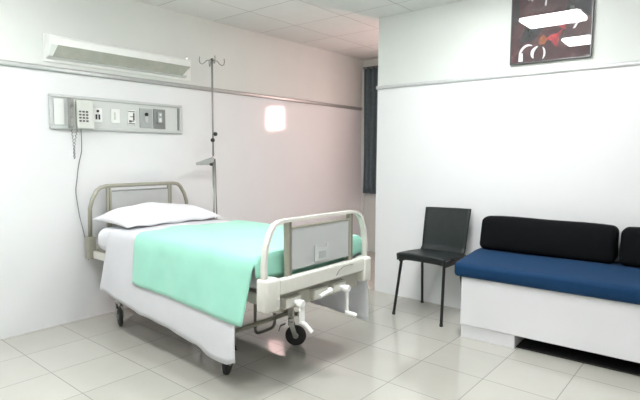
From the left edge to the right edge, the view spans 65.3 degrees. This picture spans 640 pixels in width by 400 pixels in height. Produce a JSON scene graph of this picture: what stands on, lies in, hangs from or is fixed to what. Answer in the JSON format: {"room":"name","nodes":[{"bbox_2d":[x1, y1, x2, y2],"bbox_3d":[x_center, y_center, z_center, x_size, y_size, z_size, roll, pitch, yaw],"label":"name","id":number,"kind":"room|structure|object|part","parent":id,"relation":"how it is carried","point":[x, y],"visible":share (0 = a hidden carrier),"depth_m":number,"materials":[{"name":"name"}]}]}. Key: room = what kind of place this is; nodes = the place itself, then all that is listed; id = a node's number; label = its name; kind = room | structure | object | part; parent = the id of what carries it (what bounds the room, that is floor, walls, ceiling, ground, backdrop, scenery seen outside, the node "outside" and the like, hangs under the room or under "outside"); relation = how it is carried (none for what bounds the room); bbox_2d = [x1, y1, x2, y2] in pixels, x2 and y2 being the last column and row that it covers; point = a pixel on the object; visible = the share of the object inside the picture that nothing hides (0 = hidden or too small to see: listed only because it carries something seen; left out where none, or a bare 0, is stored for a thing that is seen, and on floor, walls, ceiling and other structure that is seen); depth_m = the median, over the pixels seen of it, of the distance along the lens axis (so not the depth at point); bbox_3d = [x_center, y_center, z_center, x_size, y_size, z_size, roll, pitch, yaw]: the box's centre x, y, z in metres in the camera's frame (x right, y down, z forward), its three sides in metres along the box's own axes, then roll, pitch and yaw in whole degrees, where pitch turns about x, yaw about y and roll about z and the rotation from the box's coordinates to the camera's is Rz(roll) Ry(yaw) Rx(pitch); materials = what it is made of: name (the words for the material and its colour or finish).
{"room":"hospital room","nodes":[
{"label":"hospital room","id":0,"kind":"room"},
{"bbox_2d":[0,0,362,338],"bbox_3d":[-1.857,-0.385,4.394,0.100,2.760,7.600,5,7,40],"label":"wall","id":1,"kind":"structure","parent":0,"point":[276,159],"depth_m":4.60,"materials":[{"name":"paint"}]},
{"bbox_2d":[48,93,182,133],"bbox_3d":[-1.734,-0.740,4.394,0.046,0.276,1.225,5,7,40],"label":"panel","id":2,"kind":"object","parent":1,"relation":"attached to","point":[117,115],"visible":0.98,"depth_m":4.40,"materials":[{"name":"white metal"}]},
{"bbox_2d":[67,98,94,259],"bbox_3d":[-1.953,-0.150,4.119,0.100,1.342,0.207,5,7,40],"label":"telephone","id":3,"kind":"object","parent":2,"relation":"attached to","point":[80,112],"visible":0.98,"depth_m":4.06,"materials":[{"name":"plastic"}]},
{"bbox_3d":[-1.990,-0.456,4.055,0.017,0.247,0.057,5,7,40],"label":"handset cord","id":4,"kind":"part","parent":3,"relation":"part of","materials":[{"name":"grey plastic"}]},
{"bbox_3d":[-1.977,-0.033,4.149,0.039,1.102,0.089,5,7,40],"label":"line cord","id":5,"kind":"part","parent":3,"relation":"part of","materials":[{"name":"grey plastic"}]},
{"bbox_3d":[-1.879,-0.718,4.221,0.010,0.118,0.076,5,7,40],"label":"nurse call plate","id":6,"kind":"part","parent":2,"relation":"part of","materials":[{"name":"white plastic"}]},
{"bbox_3d":[-1.779,-0.729,4.341,0.010,0.120,0.080,5,7,40],"label":"blank socket plate","id":7,"kind":"part","parent":2,"relation":"part of","materials":[{"name":"white plastic"}]},
{"bbox_2d":[127,110,135,124],"bbox_3d":[-1.683,-0.736,4.456,0.010,0.132,0.076,5,7,40],"label":"switch plate","id":8,"kind":"object","parent":2,"relation":"attached to","point":[131,114],"depth_m":4.45,"materials":[{"name":"grey plastic"}]},
{"bbox_2d":[139,108,152,127],"bbox_3d":[-1.583,-0.747,4.561,0.028,0.176,0.129,5,7,40],"label":"outlet plate","id":9,"kind":"object","parent":2,"relation":"attached to","point":[145,114],"depth_m":4.56,"materials":[{"name":"grey plastic"}]},
{"bbox_2d":[153,109,165,128],"bbox_3d":[-1.502,-0.757,4.671,0.010,0.180,0.124,5,7,40],"label":"outlet plate","id":10,"kind":"object","parent":2,"relation":"attached to","point":[159,115],"depth_m":4.66,"materials":[{"name":"grey plastic"}]},
{"bbox_2d":[157,112,162,123],"bbox_3d":[-1.495,-0.766,4.666,0.008,0.105,0.050,5,7,40],"label":"socket","id":11,"kind":"object","parent":2,"relation":"attached to","point":[159,114],"depth_m":4.66,"materials":[{"name":"white plastic"}]},
{"bbox_2d":[43,33,190,80],"bbox_3d":[-1.671,-1.236,4.363,0.122,0.227,1.362,5,7,40],"label":"wall lamp","id":12,"kind":"object","parent":1,"relation":"attached to","point":[56,49],"visible":1,"depth_m":4.22,"materials":[{"name":"white metal"}]},
{"bbox_2d":[53,45,189,75],"bbox_3d":[-1.661,-1.197,4.333,0.064,0.089,1.235,5,7,40],"label":"diffuser","id":13,"kind":"object","parent":12,"relation":"attached to","point":[77,53],"depth_m":4.26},
{"bbox_2d":[0,59,361,110],"bbox_3d":[-1.819,-1.062,4.284,0.016,0.040,7.570,5,7,40],"label":"trim","id":14,"kind":"structure","parent":1,"relation":"attached to","point":[2,62],"depth_m":4.60,"materials":[{"name":"metal"}]},
{"bbox_2d":[135,0,463,59],"bbox_3d":[0.533,-1.618,2.291,6.300,0.100,7.800,5,7,40],"label":"ceiling","id":15,"kind":"structure","parent":0,"point":[350,28],"depth_m":4.91,"materials":[{"name":"paint"}]},
{"bbox_2d":[0,251,639,399],"bbox_3d":[0.516,1.241,2.547,6.300,0.120,7.800,5,7,40],"label":"floor","id":16,"kind":"structure","parent":0,"point":[406,354],"depth_m":3.33,"materials":[{"name":"tile"}]},
{"bbox_2d":[196,55,224,218],"bbox_3d":[-1.044,-0.212,4.920,0.411,2.330,0.391,5,7,40],"label":"stand","id":17,"kind":"object","parent":16,"relation":"on","point":[210,161],"visible":0.63,"depth_m":4.86,"materials":[{"name":"metal"}]},
{"bbox_3d":[-1.109,-0.376,4.826,0.040,0.074,0.185,5,7,40],"label":"bracket arm","id":18,"kind":"part","parent":17,"relation":"part of"},
{"bbox_3d":[-1.028,0.228,4.957,0.022,1.270,0.012,1,5,3],"label":"guide rod","id":19,"kind":"part","parent":17,"relation":"part of","materials":[{"name":"metal"}]},
{"bbox_2d":[85,181,370,374],"bbox_3d":[-0.763,0.484,3.792,2.305,1.148,1.078,5,7,40],"label":"hospital bed","id":20,"kind":"object","parent":16,"relation":"on","point":[305,245],"visible":0.62,"depth_m":3.17,"materials":[{"name":"beige metal"}]},
{"bbox_3d":[-1.800,0.142,4.263,0.024,0.495,0.040,5,7,40],"label":"headboard post","id":21,"kind":"part","parent":20,"relation":"part of","materials":[{"name":"beige metal"}]},
{"bbox_3d":[-1.601,0.066,4.495,0.034,0.449,0.989,5,7,40],"label":"headboard","id":22,"kind":"part","parent":20,"relation":"part of","materials":[{"name":"beige metal"}]},
{"bbox_3d":[-1.608,0.109,4.491,0.016,0.402,0.555,5,7,40],"label":"headboard panel","id":23,"kind":"part","parent":20,"relation":"part of","materials":[{"name":"white plastic"}]},
{"bbox_3d":[-1.419,0.104,4.719,0.024,0.495,0.040,5,7,40],"label":"headboard post","id":24,"kind":"part","parent":20,"relation":"part of","materials":[{"name":"beige metal"}]},
{"bbox_3d":[-0.815,0.490,3.809,2.075,0.065,0.845,5,7,40],"label":"frame","id":25,"kind":"part","parent":20,"relation":"part of","materials":[{"name":"beige metal"}]},
{"bbox_2d":[98,226,345,288],"bbox_3d":[-0.787,0.343,3.773,1.885,0.190,0.935,5,7,40],"label":"mattress","id":26,"kind":"object","parent":20,"relation":"on","point":[103,235],"visible":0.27,"depth_m":3.92,"materials":[{"name":"white fabric"}]},
{"bbox_2d":[99,218,368,364],"bbox_3d":[-0.698,0.558,3.718,1.831,0.672,1.086,5,7,40],"label":"sheet","id":27,"kind":"object","parent":26,"relation":"on","point":[215,337],"visible":0.34,"depth_m":3.56,"materials":[{"name":"white fabric"}]},
{"bbox_2d":[93,202,222,227],"bbox_3d":[-1.354,0.096,4.239,0.550,0.144,0.915,5,7,40],"label":"pillow","id":28,"kind":"object","parent":27,"relation":"on","point":[148,213],"visible":1,"depth_m":4.04,"materials":[{"name":"white fabric"}]},
{"bbox_2d":[132,220,361,326],"bbox_3d":[-0.516,0.437,3.557,1.331,0.425,1.111,5,7,40],"label":"blanket","id":29,"kind":"object","parent":27,"relation":"on","point":[207,268],"visible":0.69,"depth_m":3.14,"materials":[{"name":"green fabric"}]},
{"bbox_3d":[-0.886,0.831,3.893,1.340,0.034,0.692,5,7,40],"label":"frame","id":30,"kind":"part","parent":20,"relation":"part of","materials":[{"name":"grey metal"}]},
{"bbox_3d":[-0.186,0.320,2.874,0.028,0.388,0.042,5,7,40],"label":"footboard post","id":31,"kind":"part","parent":20,"relation":"part of","materials":[{"name":"beige metal"}]},
{"bbox_3d":[-0.212,0.690,3.657,0.056,0.350,0.024,5,7,40],"label":"leg","id":32,"kind":"part","parent":20,"relation":"part of","materials":[{"name":"grey metal"}]},
{"bbox_3d":[-0.100,0.674,2.894,0.127,0.196,0.052,3,6,25],"label":"crank handle","id":33,"kind":"part","parent":20,"relation":"part of","materials":[{"name":"white plastic"}]},
{"bbox_3d":[0.002,0.271,3.089,0.036,0.369,0.980,5,7,40],"label":"footboard","id":34,"kind":"part","parent":20,"relation":"part of","materials":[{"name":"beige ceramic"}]},
{"bbox_3d":[-0.011,0.551,3.152,0.025,0.140,0.820,5,7,40],"label":"recessed panel","id":35,"kind":"part","parent":20,"relation":"part of","materials":[{"name":"white plastic"}]},
{"bbox_3d":[0.008,0.265,3.096,0.016,0.250,0.549,5,7,40],"label":"footboard panel","id":36,"kind":"part","parent":20,"relation":"part of","materials":[{"name":"white plastic"}]},
{"bbox_3d":[0.032,0.575,3.105,0.045,0.048,0.125,5,7,40],"label":"crank handle","id":37,"kind":"part","parent":20,"relation":"part of","materials":[{"name":"white plastic"}]},
{"bbox_3d":[0.179,0.652,3.232,0.122,0.210,0.052,3,6,25],"label":"crank handle","id":38,"kind":"part","parent":20,"relation":"part of","materials":[{"name":"white plastic"}]},
{"bbox_3d":[0.195,0.281,3.330,0.028,0.388,0.042,5,7,40],"label":"footboard post","id":39,"kind":"part","parent":20,"relation":"part of","materials":[{"name":"beige metal"}]},
{"bbox_2d":[392,207,470,326],"bbox_3d":[0.989,0.543,4.411,0.514,0.942,0.529,5,7,40],"label":"chair","id":40,"kind":"object","parent":16,"relation":"on","point":[445,231],"visible":0.98,"depth_m":4.42,"materials":[{"name":"black metal"}]},
{"bbox_3d":[0.684,0.756,4.397,0.086,0.496,0.025,2,5,21],"label":"leg","id":41,"kind":"part","parent":40,"relation":"part of","materials":[{"name":"black metal"}]},
{"bbox_3d":[0.960,0.732,4.690,0.025,0.500,0.172,2,5,16],"label":"leg","id":42,"kind":"part","parent":40,"relation":"part of","materials":[{"name":"black metal"}]},
{"bbox_3d":[0.971,0.484,4.351,0.454,0.074,0.420,5,7,40],"label":"seat","id":43,"kind":"part","parent":40,"relation":"part of","materials":[{"name":"black leather"}]},
{"bbox_3d":[0.975,0.512,4.358,0.432,0.045,0.385,5,7,40],"label":"seat frame","id":44,"kind":"part","parent":40,"relation":"part of","materials":[{"name":"black metal"}]},
{"bbox_3d":[1.010,0.784,4.113,0.025,0.495,0.065,3,6,28],"label":"leg","id":45,"kind":"part","parent":40,"relation":"part of","materials":[{"name":"black metal"}]},
{"bbox_3d":[1.124,0.265,4.487,0.437,0.399,0.134,5,7,40],"label":"backrest","id":46,"kind":"part","parent":40,"relation":"part of","materials":[{"name":"black leather"}]},
{"bbox_2d":[454,247,639,375],"bbox_3d":[2.043,0.790,3.453,2.105,0.635,0.630,4,6,38],"label":"bench sofa","id":47,"kind":"object","parent":16,"relation":"on","point":[586,312],"visible":0.91,"depth_m":3.49,"materials":[{"name":"white wood"}]},
{"bbox_2d":[454,247,639,304],"bbox_3d":[2.045,0.550,3.431,2.105,0.153,0.630,4,6,38],"label":"seat cushion","id":48,"kind":"object","parent":47,"relation":"on","point":[615,282],"depth_m":3.50,"materials":[{"name":"blue fabric"}]},
{"bbox_2d":[480,216,618,262],"bbox_3d":[1.758,0.291,3.908,0.988,0.274,0.202,4,6,38],"label":"cushion","id":49,"kind":"object","parent":47,"relation":"on","point":[585,241],"visible":1,"depth_m":3.80,"materials":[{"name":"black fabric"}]},
{"bbox_2d":[619,227,639,266],"bbox_3d":[2.553,0.351,3.288,0.992,0.274,0.202,4,6,38],"label":"cushion","id":50,"kind":"object","parent":47,"relation":"on","point":[629,255],"visible":1,"depth_m":3.49,"materials":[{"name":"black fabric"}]},
{"bbox_2d":[363,58,377,252],"bbox_3d":[1.759,-0.541,6.386,3.100,2.760,0.100,5,7,40],"label":"wall","id":51,"kind":"structure","parent":0,"point":[370,199],"depth_m":7.24,"materials":[{"name":"white paint"}]},
{"bbox_2d":[360,70,364,236],"bbox_3d":[0.624,-0.555,7.248,0.055,2.620,0.030,5,7,40],"label":"trim","id":52,"kind":"structure","parent":51,"relation":"attached to","point":[362,198],"depth_m":7.23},
{"bbox_2d":[363,66,377,193],"bbox_3d":[0.781,-0.975,7.004,0.445,1.782,0.073,5,7,40],"label":"curtain","id":53,"kind":"object","parent":51,"relation":"hanging from","point":[371,73],"visible":0.56,"depth_m":7.06,"materials":[{"name":"fabric"}]},
{"bbox_2d":[375,0,639,308],"bbox_3d":[2.425,-0.289,3.615,4.715,2.760,0.120,5,7,40],"label":"wall","id":54,"kind":"structure","parent":0,"point":[562,146],"depth_m":4.30,"materials":[{"name":"paint"}]},
{"bbox_2d":[376,60,639,89],"bbox_3d":[2.416,-0.982,3.553,4.719,0.032,0.136,5,7,40],"label":"trim","id":55,"kind":"structure","parent":54,"relation":"attached to","point":[637,62],"depth_m":4.11,"materials":[{"name":"white paint"}]},
{"bbox_2d":[510,0,594,65],"bbox_3d":[1.815,-1.381,3.933,0.607,0.568,0.032,5,7,40],"label":"painting","id":56,"kind":"object","parent":54,"relation":"attached to","point":[541,30],"visible":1,"depth_m":3.93,"materials":[{"name":"multicoloured paper"}]}
]}

